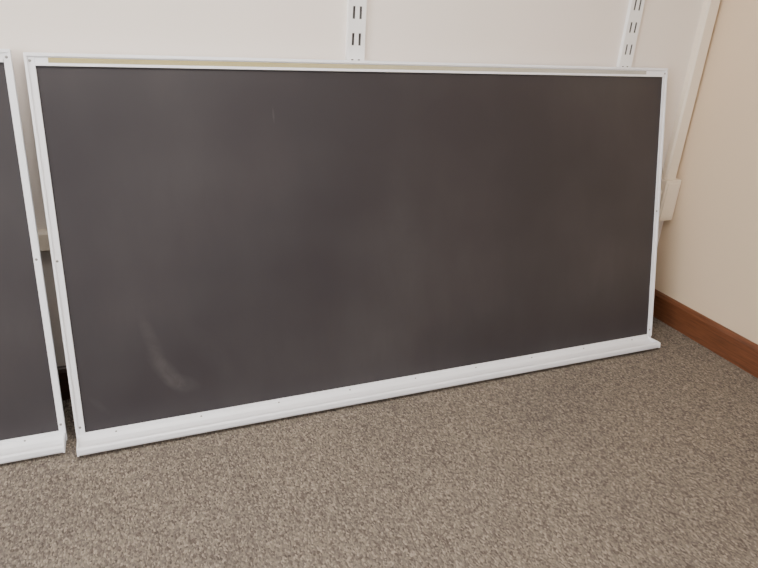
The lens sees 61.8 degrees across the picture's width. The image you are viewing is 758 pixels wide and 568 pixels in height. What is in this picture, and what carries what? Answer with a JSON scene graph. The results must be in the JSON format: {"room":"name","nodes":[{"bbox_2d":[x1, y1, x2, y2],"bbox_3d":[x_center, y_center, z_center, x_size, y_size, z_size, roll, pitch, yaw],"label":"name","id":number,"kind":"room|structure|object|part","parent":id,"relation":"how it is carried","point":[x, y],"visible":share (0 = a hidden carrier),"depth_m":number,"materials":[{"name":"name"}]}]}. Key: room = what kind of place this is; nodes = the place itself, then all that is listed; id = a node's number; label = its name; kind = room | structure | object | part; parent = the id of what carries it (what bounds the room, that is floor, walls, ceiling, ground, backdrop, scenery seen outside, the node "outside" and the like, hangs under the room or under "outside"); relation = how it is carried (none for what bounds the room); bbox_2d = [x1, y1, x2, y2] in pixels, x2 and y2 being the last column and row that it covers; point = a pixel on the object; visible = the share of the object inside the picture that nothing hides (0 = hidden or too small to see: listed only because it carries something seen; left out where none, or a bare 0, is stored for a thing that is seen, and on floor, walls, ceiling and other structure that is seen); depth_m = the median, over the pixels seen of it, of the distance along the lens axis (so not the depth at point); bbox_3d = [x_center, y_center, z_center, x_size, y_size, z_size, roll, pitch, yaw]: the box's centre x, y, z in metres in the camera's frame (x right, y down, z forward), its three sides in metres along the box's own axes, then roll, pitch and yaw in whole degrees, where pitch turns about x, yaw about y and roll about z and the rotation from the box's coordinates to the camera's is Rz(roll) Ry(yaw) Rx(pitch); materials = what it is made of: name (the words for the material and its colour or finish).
{"room":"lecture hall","nodes":[
{"label":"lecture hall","id":0,"kind":"room"},
{"bbox_2d":[0,0,703,366],"bbox_3d":[-1.698,-0.767,1.578,6.985,2.700,0.100,-7,26,-21],"label":"wall","id":1,"kind":"structure","parent":0,"point":[522,32],"depth_m":2.19,"materials":[{"name":"white paint"}]},
{"bbox_2d":[57,365,70,399],"bbox_3d":[-1.802,0.434,2.029,6.867,0.132,0.018,-7,26,-21],"label":"baseboard","id":2,"kind":"structure","parent":1,"relation":"attached to","point":[62,370],"depth_m":2.28,"materials":[{"name":"brown wood"}]},
{"bbox_2d":[345,0,366,60],"bbox_3d":[-0.053,-1.314,1.989,0.064,1.350,0.018,-7,26,-21],"label":"upright","id":3,"kind":"object","parent":1,"relation":"attached to","point":[356,9],"visible":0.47,"depth_m":2.18,"materials":[{"name":"white metal"}]},
{"bbox_2d":[37,0,719,252],"bbox_3d":[-1.704,-0.959,1.392,6.878,2.200,0.056,-7,26,-21],"label":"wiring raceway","id":4,"kind":"object","parent":1,"relation":"attached to","point":[670,185],"visible":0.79,"depth_m":2.85,"materials":[{"name":"beige plastic"}]},
{"bbox_2d":[659,178,681,220],"bbox_3d":[1.376,-0.406,3.039,0.094,0.200,0.056,-7,26,-21],"label":"outlet","id":5,"kind":"object","parent":4,"relation":"attached to","point":[670,187],"depth_m":3.01,"materials":[{"name":"beige plastic"}]},
{"bbox_2d":[616,0,644,66],"bbox_3d":[1.062,-1.442,2.430,0.064,1.350,0.018,-7,26,-21],"label":"upright","id":6,"kind":"object","parent":1,"relation":"attached to","point":[635,7],"visible":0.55,"depth_m":2.60,"materials":[{"name":"white metal"}]},
{"bbox_2d":[0,317,757,567],"bbox_3d":[-0.831,1.504,0.045,6.985,0.100,5.120,-7,26,-21],"label":"floor","id":7,"kind":"structure","parent":0,"point":[646,458],"depth_m":2.00,"materials":[{"name":"carpet"}]},
{"bbox_2d":[0,49,67,463],"bbox_3d":[-2.162,0.066,1.479,2.445,1.203,0.334,-7,26,-21],"label":"chalkboard","id":8,"kind":"object","parent":7,"relation":"on","point":[32,419],"visible":1,"depth_m":1.97,"materials":[{"name":"black ceramic"}]},
{"bbox_3d":[-2.162,0.626,1.652,2.398,0.038,0.019,-7,15,-21],"label":"frame","id":9,"kind":"part","parent":8,"relation":"part of","materials":[{"name":"white metal"}]},
{"bbox_2d":[0,432,63,463],"bbox_3d":[-2.147,0.645,1.611,2.433,0.032,0.080,-7,26,-21],"label":"chalk tray","id":10,"kind":"object","parent":8,"relation":"on","point":[29,445],"depth_m":2.02,"materials":[{"name":"white metal"}]},
{"bbox_2d":[23,52,667,456],"bbox_3d":[0.135,-0.186,2.372,2.445,1.196,0.370,-7,26,-21],"label":"chalkboard","id":11,"kind":"object","parent":7,"relation":"on","point":[234,241],"visible":1,"depth_m":2.27,"materials":[{"name":"black ceramic"}]},
{"bbox_3d":[-0.997,-0.072,1.961,0.027,1.222,0.020,-7,13,-21],"label":"frame","id":12,"kind":"part","parent":11,"relation":"part of","materials":[{"name":"white metal"}]},
{"bbox_3d":[0.081,-0.773,2.263,2.266,0.014,0.004,-7,13,-21],"label":"cork map rail","id":13,"kind":"part","parent":11,"relation":"part of","materials":[{"name":"white metal"}]},
{"bbox_3d":[0.106,-0.780,2.283,2.398,0.036,0.019,-7,13,-21],"label":"frame","id":14,"kind":"part","parent":11,"relation":"part of","materials":[{"name":"white metal"}]},
{"bbox_3d":[0.142,0.378,2.528,2.398,0.038,0.019,-7,13,-21],"label":"frame","id":15,"kind":"part","parent":11,"relation":"part of","materials":[{"name":"white metal"}]},
{"bbox_2d":[78,336,658,455],"bbox_3d":[0.149,0.397,2.484,2.417,0.034,0.081,-7,26,-21],"label":"chalk tray","id":16,"kind":"object","parent":11,"relation":"on","point":[165,427],"depth_m":2.37,"materials":[{"name":"white metal"}]},
{"bbox_3d":[1.242,-0.329,2.847,0.020,1.222,0.020,-7,13,-21],"label":"frame","id":17,"kind":"part","parent":11,"relation":"part of","materials":[{"name":"white metal"}]},
{"bbox_2d":[655,0,757,343],"bbox_3d":[2.450,-0.117,0.694,0.100,2.700,5.020,-7,26,-21],"label":"wall","id":18,"kind":"structure","parent":0,"point":[707,257],"depth_m":2.80,"materials":[{"name":"beige paint"}]},
{"bbox_2d":[653,289,757,377],"bbox_3d":[2.323,1.060,1.194,0.018,0.132,5.020,-7,26,-21],"label":"baseboard","id":19,"kind":"structure","parent":18,"relation":"attached to","point":[726,343],"depth_m":2.94,"materials":[{"name":"brown wood"}]}
]}

